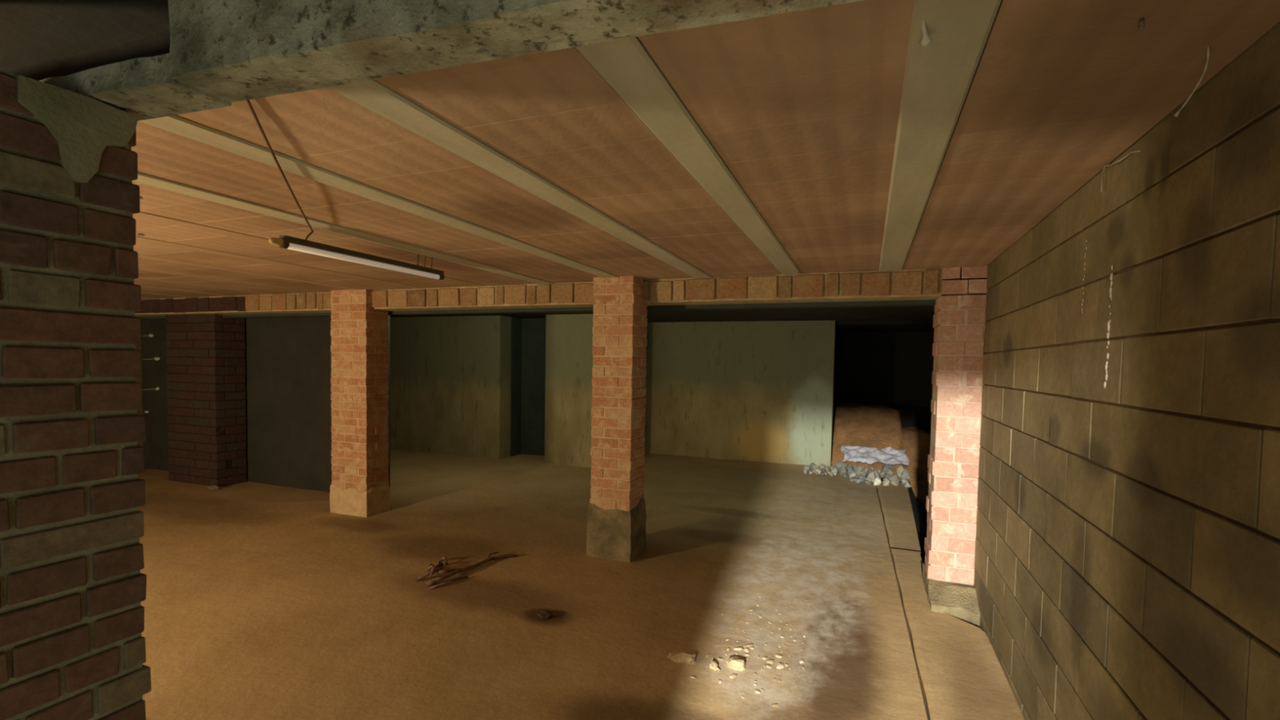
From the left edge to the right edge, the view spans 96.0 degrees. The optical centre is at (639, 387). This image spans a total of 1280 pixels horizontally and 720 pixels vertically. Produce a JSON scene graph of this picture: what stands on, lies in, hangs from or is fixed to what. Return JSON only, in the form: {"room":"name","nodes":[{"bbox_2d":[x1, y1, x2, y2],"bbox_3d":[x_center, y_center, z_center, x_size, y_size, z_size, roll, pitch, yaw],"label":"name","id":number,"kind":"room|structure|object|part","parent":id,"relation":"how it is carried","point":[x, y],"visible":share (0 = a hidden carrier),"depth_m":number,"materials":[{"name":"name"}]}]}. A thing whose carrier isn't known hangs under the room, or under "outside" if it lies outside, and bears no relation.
{"room":"basement","nodes":[
{"label":"basement","id":0,"kind":"room"},
{"bbox_2d":[135,343,142,446],"bbox_3d":[-7.146,-0.086,6.917,0.150,2.600,11.150,2,3,21],"label":"wall","id":1,"kind":"structure","parent":0,"point":[138,347],"depth_m":7.76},
{"bbox_2d":[141,315,390,492],"bbox_3d":[-4.758,0.072,7.103,4.170,2.350,0.170,2,3,21],"label":"wall","id":2,"kind":"structure","parent":0,"point":[288,366],"depth_m":6.82,"materials":[{"name":"concrete"}]},
{"bbox_2d":[390,314,593,467],"bbox_3d":[-3.121,-0.002,9.451,5.500,2.350,0.300,2,3,21],"label":"wall","id":3,"kind":"structure","parent":0,"point":[451,376],"depth_m":9.10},
{"bbox_2d":[510,317,521,457],"bbox_3d":[-2.090,0.020,9.369,0.180,2.350,0.300,2,3,21],"label":"wall","id":4,"kind":"structure","parent":0,"point":[516,323],"depth_m":9.33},
{"bbox_2d":[137,449,928,719],"bbox_3d":[-2.623,1.306,5.191,9.417,0.103,10.850,2,3,21],"label":"floor","id":5,"kind":"structure","parent":0,"point":[263,602],"depth_m":3.72,"materials":[{"name":"brown soil"}]},
{"bbox_2d":[0,69,159,719],"bbox_3d":[-1.337,0.436,1.137,0.310,2.063,0.548,2,3,21],"label":"brick wall","id":6,"kind":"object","parent":5,"relation":"on","point":[73,586],"visible":1,"depth_m":1.17,"materials":[{"name":"brown brick"}]},
{"bbox_2d":[22,0,862,120],"bbox_3d":[-0.614,-0.756,0.930,3.331,0.358,0.482,2,3,19],"label":"concrete beam","id":7,"kind":"structure","parent":6,"relation":"on","point":[213,54],"depth_m":1.02,"materials":[{"name":"grey concrete"}]},
{"bbox_2d":[165,314,246,486],"bbox_3d":[-5.268,0.133,6.999,0.900,2.020,0.358,2,3,21],"label":"brick pillar","id":8,"kind":"structure","parent":5,"relation":"on","point":[206,360],"depth_m":6.83,"materials":[{"name":"red brick"}]},
{"bbox_2d":[134,267,987,319],"bbox_3d":[-2.270,-0.848,5.625,9.820,0.235,0.377,2,3,21],"label":"lintel","id":9,"kind":"object","parent":8,"relation":"on","point":[921,286],"visible":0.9,"depth_m":4.72,"materials":[{"name":"brown brick"}]},
{"bbox_2d":[206,484,218,490],"bbox_3d":[-4.891,1.139,6.589,0.165,0.063,0.082,2,3,21],"label":"stone","id":10,"kind":"object","parent":5,"relation":"on","point":[214,487],"visible":1,"depth_m":6.56,"materials":[{"name":"brown stone"}]},
{"bbox_2d":[329,288,391,517],"bbox_3d":[-2.791,0.136,5.740,0.493,2.230,0.312,2,3,21],"label":"brick pillar","id":11,"kind":"structure","parent":5,"relation":"on","point":[359,486],"depth_m":5.62,"materials":[{"name":"red brick"}]},
{"bbox_2d":[414,551,516,590],"bbox_3d":[-1.329,1.292,4.238,0.493,0.092,0.795,2,3,21],"label":"twig","id":12,"kind":"object","parent":5,"relation":"on","point":[452,571],"visible":1,"depth_m":4.08,"materials":[{"name":"brown wood"}]},
{"bbox_3d":[-1.357,1.303,4.105,0.173,0.032,0.032,0,3,-22],"label":"stem","id":13,"kind":"part","parent":12,"relation":"part of","materials":[{"name":"brown wood"}]},
{"bbox_2d":[537,609,552,619],"bbox_3d":[-0.583,1.366,3.479,0.118,0.042,0.083,3,3,35],"label":"clod","id":14,"kind":"object","parent":5,"relation":"on","point":[543,614],"visible":1,"depth_m":3.45,"materials":[{"name":"brown soil"}]},
{"bbox_2d":[586,275,647,562],"bbox_3d":[-0.169,0.232,4.596,0.386,2.230,0.345,2,3,21],"label":"brick pillar","id":15,"kind":"structure","parent":5,"relation":"on","point":[616,517],"depth_m":4.46,"materials":[{"name":"red brick"}]},
{"bbox_2d":[667,652,696,664],"bbox_3d":[0.216,1.391,2.965,0.149,0.062,0.080,2,3,17],"label":"clod","id":16,"kind":"object","parent":5,"relation":"on","point":[678,657],"visible":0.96,"depth_m":2.95,"materials":[{"name":"brown soil"}]},
{"bbox_2d":[709,660,719,671],"bbox_3d":[0.373,1.402,2.897,0.047,0.036,0.074,0,3,-25],"label":"clod","id":17,"kind":"object","parent":5,"relation":"on","point":[713,665],"visible":1,"depth_m":2.89,"materials":[{"name":"beige stone"}]},
{"bbox_2d":[728,673,736,678],"bbox_3d":[0.451,1.417,2.833,0.046,0.017,0.033,3,3,33],"label":"crumb","id":18,"kind":"object","parent":5,"relation":"on","point":[731,676],"visible":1,"depth_m":2.83,"materials":[{"name":"beige stone"}]},
{"bbox_2d":[725,656,745,671],"bbox_3d":[0.485,1.400,2.928,0.101,0.053,0.095,1,3,7],"label":"clod","id":19,"kind":"object","parent":5,"relation":"on","point":[735,663],"visible":1,"depth_m":2.90,"materials":[{"name":"beige stone"}]},
{"bbox_2d":[733,647,742,650],"bbox_3d":[0.527,1.403,3.098,0.058,0.015,0.024,2,3,15],"label":"crumb","id":20,"kind":"object","parent":5,"relation":"on","point":[735,648],"visible":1,"depth_m":3.09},
{"bbox_2d":[742,644,752,647],"bbox_3d":[0.587,1.405,3.134,0.061,0.015,0.025,0,3,-13],"label":"crumb","id":21,"kind":"object","parent":5,"relation":"on","point":[748,645],"visible":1,"depth_m":3.13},
{"bbox_2d":[766,659,773,663],"bbox_3d":[0.670,1.413,2.976,0.036,0.012,0.031,2,3,13],"label":"crumb","id":22,"kind":"object","parent":5,"relation":"on","point":[771,661],"visible":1,"depth_m":2.97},
{"bbox_2d":[774,653,782,657],"bbox_3d":[0.728,1.413,3.040,0.027,0.010,0.049,-1,3,-39],"label":"crumb","id":23,"kind":"object","parent":5,"relation":"on","point":[775,655],"visible":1,"depth_m":3.03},
{"bbox_2d":[776,662,784,668],"bbox_3d":[0.717,1.419,2.933,0.031,0.015,0.065,3,3,34],"label":"crumb","id":24,"kind":"object","parent":5,"relation":"on","point":[780,665],"visible":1,"depth_m":2.93,"materials":[{"name":"beige stone"}]},
{"bbox_2d":[813,465,818,470],"bbox_3d":[2.585,1.189,8.449,0.108,0.127,0.075,1,3,1],"label":"chunk","id":25,"kind":"object","parent":5,"relation":"on","point":[815,467],"visible":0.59,"depth_m":8.42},
{"bbox_2d":[813,467,821,474],"bbox_3d":[2.547,1.199,8.242,0.111,0.095,0.079,1,3,3],"label":"chunk","id":26,"kind":"object","parent":5,"relation":"on","point":[819,470],"visible":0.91,"depth_m":8.22,"materials":[{"name":"grey stone"}]},
{"bbox_2d":[819,463,825,470],"bbox_3d":[2.713,1.190,8.552,0.090,0.117,0.108,3,3,40],"label":"chunk","id":27,"kind":"object","parent":5,"relation":"on","point":[821,465],"visible":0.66,"depth_m":8.53,"materials":[{"name":"grey stone"}]},
{"bbox_2d":[830,467,837,473],"bbox_3d":[2.775,1.197,8.248,0.077,0.123,0.087,1,3,-7],"label":"chunk","id":28,"kind":"object","parent":5,"relation":"on","point":[833,469],"visible":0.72,"depth_m":8.22,"materials":[{"name":"grey stone"}]},
{"bbox_2d":[835,462,846,470],"bbox_3d":[2.929,1.163,8.361,0.132,0.166,0.111,3,3,43],"label":"chunk","id":29,"kind":"object","parent":5,"relation":"on","point":[839,464],"visible":0.5,"depth_m":8.34,"materials":[{"name":"grey stone"}]},
{"bbox_2d":[838,465,848,475],"bbox_3d":[2.876,1.178,8.130,0.122,0.172,0.115,1,3,-9],"label":"chunk","id":30,"kind":"object","parent":5,"relation":"on","point":[842,469],"visible":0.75,"depth_m":8.10,"materials":[{"name":"grey stone"}]},
{"bbox_2d":[846,464,853,474],"bbox_3d":[3.008,1.173,8.229,0.104,0.158,0.102,3,3,33],"label":"chunk","id":31,"kind":"object","parent":5,"relation":"on","point":[849,467],"visible":0.62,"depth_m":8.20,"materials":[{"name":"grey stone"}]},
{"bbox_2d":[848,471,857,479],"bbox_3d":[2.921,1.200,7.910,0.106,0.119,0.119,0,3,-18],"label":"chunk","id":32,"kind":"object","parent":5,"relation":"on","point":[851,473],"visible":0.72,"depth_m":7.88,"materials":[{"name":"grey stone"}]},
{"bbox_2d":[849,476,857,481],"bbox_3d":[2.883,1.230,7.767,0.095,0.068,0.092,1,3,5],"label":"chunk","id":33,"kind":"object","parent":5,"relation":"on","point":[852,478],"visible":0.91,"depth_m":7.75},
{"bbox_2d":[852,462,857,471],"bbox_3d":[3.144,1.174,8.458,0.096,0.148,0.094,0,3,-15],"label":"chunk","id":34,"kind":"object","parent":5,"relation":"on","point":[854,465],"visible":0.5,"depth_m":8.42,"materials":[{"name":"grey stone"}]},
{"bbox_2d":[855,479,861,483],"bbox_3d":[2.897,1.237,7.653,0.050,0.054,0.072,-1,3,-32],"label":"chunk","id":35,"kind":"object","parent":5,"relation":"on","point":[858,481],"visible":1,"depth_m":7.63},
{"bbox_2d":[857,473,865,481],"bbox_3d":[2.998,1.215,7.794,0.084,0.124,0.098,-1,3,-33],"label":"chunk","id":36,"kind":"object","parent":5,"relation":"on","point":[860,476],"visible":0.78,"depth_m":7.76,"materials":[{"name":"grey stone"}]},
{"bbox_2d":[864,480,870,484],"bbox_3d":[2.993,1.241,7.585,0.060,0.067,0.087,1,3,-4],"label":"chunk","id":37,"kind":"object","parent":5,"relation":"on","point":[866,482],"visible":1,"depth_m":7.56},
{"bbox_2d":[865,476,872,481],"bbox_3d":[3.048,1.228,7.696,0.087,0.087,0.076,1,3,-8],"label":"chunk","id":38,"kind":"object","parent":5,"relation":"on","point":[868,478],"visible":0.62,"depth_m":7.67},
{"bbox_2d":[867,471,876,481],"bbox_3d":[3.143,1.205,7.790,0.106,0.153,0.117,3,3,39],"label":"chunk","id":39,"kind":"object","parent":5,"relation":"on","point":[872,475],"visible":0.56,"depth_m":7.75,"materials":[{"name":"beige stone"}]},
{"bbox_2d":[520,318,546,455],"bbox_3d":[-1.524,0.028,9.416,1.300,2.350,0.200,2,3,21],"label":"wall","id":40,"kind":"structure","parent":0,"point":[533,330],"depth_m":9.39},
{"bbox_2d":[0,0,1279,332],"bbox_3d":[-1.342,-1.003,5.812,11.400,0.170,13.100,2,3,21],"label":"ceiling","id":41,"kind":"structure","parent":0,"point":[829,139],"depth_m":1.76,"materials":[{"name":"wood"}]},
{"bbox_2d":[245,99,313,239],"bbox_3d":[-1.309,-0.739,2.159,0.044,0.066,1.703,0,3,-25],"label":"cable","id":42,"kind":"object","parent":41,"relation":"hanging from","point":[248,101],"visible":0.97,"depth_m":1.84,"materials":[{"name":"brown plastic"}]},
{"bbox_2d":[268,235,444,279],"bbox_3d":[-1.535,-0.765,3.292,0.059,0.132,1.198,2,3,21],"label":"tube light","id":43,"kind":"object","parent":41,"relation":"attached to","point":[285,242],"visible":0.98,"depth_m":3.17,"materials":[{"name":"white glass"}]},
{"bbox_2d":[919,20,932,46],"bbox_3d":[0.537,-0.681,1.087,0.023,0.039,0.084,2,3,30],"label":"drip","id":44,"kind":"object","parent":41,"relation":"attached to","point":[926,39],"visible":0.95,"depth_m":1.10,"materials":[{"name":"beige"}]},
{"bbox_2d":[1137,17,1145,31],"bbox_3d":[0.933,-0.677,1.071,0.010,0.028,0.010,2,3,21],"label":"drip","id":45,"kind":"object","parent":41,"relation":"attached to","point":[1141,21],"visible":1,"depth_m":1.07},
{"bbox_2d":[1173,46,1210,116],"bbox_3d":[1.177,-0.644,1.219,0.023,0.090,0.134,2,3,21],"label":"strand","id":46,"kind":"object","parent":41,"relation":"hanging from","point":[1176,114],"visible":1,"depth_m":1.23,"materials":[{"name":"beige"}]},
{"bbox_2d":[644,320,835,466],"bbox_3d":[1.442,0.077,9.461,3.290,2.350,0.250,2,3,21],"label":"wall","id":47,"kind":"structure","parent":0,"point":[762,391],"depth_m":9.24,"materials":[{"name":"concrete"}]},
{"bbox_2d":[831,325,840,466],"bbox_3d":[3.305,0.340,9.921,0.140,2.850,1.950,2,3,21],"label":"wall","id":48,"kind":"structure","parent":0,"point":[837,339],"depth_m":9.62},
{"bbox_2d":[838,331,934,431],"bbox_3d":[4.936,0.346,10.437,3.000,2.850,0.200,2,3,21],"label":"wall","id":49,"kind":"structure","parent":0,"point":[895,370],"depth_m":10.45,"materials":[{"name":"black"}]},
{"bbox_2d":[875,480,920,551],"bbox_3d":[2.812,1.347,6.317,0.390,0.098,3.085,2,3,21],"label":"floor strip","id":50,"kind":"object","parent":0,"point":[895,501],"visible":0.84,"depth_m":5.90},
{"bbox_2d":[873,476,881,486],"bbox_3d":[3.110,1.238,7.555,0.090,0.145,0.085,1,3,9],"label":"chunk","id":51,"kind":"object","parent":50,"relation":"on","point":[877,481],"visible":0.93,"depth_m":7.52,"materials":[{"name":"white stone"}]},
{"bbox_2d":[882,478,891,485],"bbox_3d":[3.215,1.230,7.505,0.103,0.115,0.096,3,3,40],"label":"chunk","id":52,"kind":"object","parent":50,"relation":"on","point":[886,482],"visible":0.97,"depth_m":7.48,"materials":[{"name":"beige stone"}]},
{"bbox_2d":[888,474,899,485],"bbox_3d":[3.329,1.211,7.563,0.137,0.173,0.152,3,3,31],"label":"chunk","id":53,"kind":"object","parent":50,"relation":"on","point":[895,479],"visible":0.91,"depth_m":7.52,"materials":[{"name":"beige stone"}]},
{"bbox_2d":[901,477,908,484],"bbox_3d":[3.498,1.235,7.594,0.086,0.108,0.100,3,3,31],"label":"chunk","id":54,"kind":"object","parent":50,"relation":"on","point":[904,480],"visible":0.62,"depth_m":7.57,"materials":[{"name":"grey stone"}]},
{"bbox_2d":[903,480,911,488],"bbox_3d":[3.455,1.245,7.441,0.075,0.093,0.084,1,3,-1],"label":"chunk","id":55,"kind":"object","parent":50,"relation":"on","point":[907,484],"visible":1,"depth_m":7.42,"materials":[{"name":"grey stone"}]},
{"bbox_2d":[880,477,927,563],"bbox_3d":[-2.521,1.407,5.182,9.620,0.130,10.900,2,3,21],"label":"floor","id":56,"kind":"structure","parent":0,"point":[921,526],"depth_m":5.92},
{"bbox_2d":[855,466,862,475],"bbox_3d":[3.107,1.201,8.194,0.100,0.181,0.091,-1,3,-33],"label":"chunk","id":57,"kind":"object","parent":56,"relation":"on","point":[858,469],"visible":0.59,"depth_m":8.18,"materials":[{"name":"grey stone"}]},
{"bbox_2d":[881,463,893,473],"bbox_3d":[3.527,1.183,8.232,0.164,0.222,0.113,2,3,15],"label":"chunk","id":58,"kind":"object","parent":56,"relation":"on","point":[886,468],"visible":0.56,"depth_m":8.19,"materials":[{"name":"grey stone"}]},
{"bbox_2d":[884,474,893,479],"bbox_3d":[3.383,1.223,7.793,0.160,0.134,0.135,1,3,9],"label":"chunk","id":59,"kind":"object","parent":56,"relation":"on","point":[886,476],"visible":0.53,"depth_m":7.74,"materials":[{"name":"grey stone"}]},
{"bbox_2d":[885,469,893,474],"bbox_3d":[3.480,1.202,8.022,0.085,0.130,0.095,-1,3,-33],"label":"chunk","id":60,"kind":"object","parent":56,"relation":"on","point":[889,472],"visible":0.44,"depth_m":8.00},
{"bbox_2d":[896,465,904,477],"bbox_3d":[3.668,1.207,8.108,0.110,0.242,0.097,2,3,26],"label":"chunk","id":61,"kind":"object","parent":56,"relation":"on","point":[900,468],"visible":0.5,"depth_m":8.08,"materials":[{"name":"beige stone"}]},
{"bbox_2d":[901,468,910,479],"bbox_3d":[3.661,1.206,7.936,0.113,0.189,0.122,2,3,27],"label":"chunk","id":62,"kind":"object","parent":56,"relation":"on","point":[905,473],"visible":0.81,"depth_m":7.90,"materials":[{"name":"grey stone"}]},
{"bbox_2d":[920,511,927,528],"bbox_3d":[3.632,1.839,7.241,3.000,0.100,7.000,2,3,21],"label":"floor","id":63,"kind":"structure","parent":0,"point":[924,513],"depth_m":7.92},
{"bbox_2d":[831,402,930,511],"bbox_3d":[3.884,0.998,9.154,1.500,1.424,1.700,2,3,21],"label":"bank","id":64,"kind":"object","parent":63,"relation":"on","point":[855,424],"visible":0.45,"depth_m":8.82,"materials":[{"name":"brown soil"}]},
{"bbox_2d":[840,445,909,465],"bbox_3d":[3.333,0.951,8.195,0.909,0.216,0.384,2,3,21],"label":"plastic sheet","id":65,"kind":"object","parent":64,"relation":"on","point":[889,455],"visible":1,"depth_m":8.18,"materials":[{"name":"white plastic"}]},
{"bbox_2d":[890,548,1025,719],"bbox_3d":[1.088,1.526,1.618,0.456,0.092,6.900,2,3,21],"label":"floor strip","id":66,"kind":"object","parent":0,"point":[961,674],"visible":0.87,"depth_m":3.02,"materials":[{"name":"beige concrete"}]},
{"bbox_2d":[921,265,987,627],"bbox_3d":[2.100,0.555,3.844,0.314,2.732,0.630,2,3,21],"label":"brick pillar","id":67,"kind":"structure","parent":66,"relation":"on","point":[959,322],"depth_m":3.78,"materials":[{"name":"red brick"}]},
{"bbox_2d":[973,21,1279,719],"bbox_3d":[1.263,0.474,1.080,0.206,2.397,6.100,2,3,21],"label":"wall","id":68,"kind":"structure","parent":0,"point":[1127,546],"depth_m":1.54,"materials":[{"name":"concrete"}]},
{"bbox_2d":[1100,150,1141,191],"bbox_3d":[1.447,-0.666,1.746,0.017,0.069,0.253,2,3,19],"label":"strand","id":69,"kind":"object","parent":68,"relation":"attached to","point":[1101,190],"visible":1,"depth_m":1.78,"materials":[{"name":"beige"}]}
]}

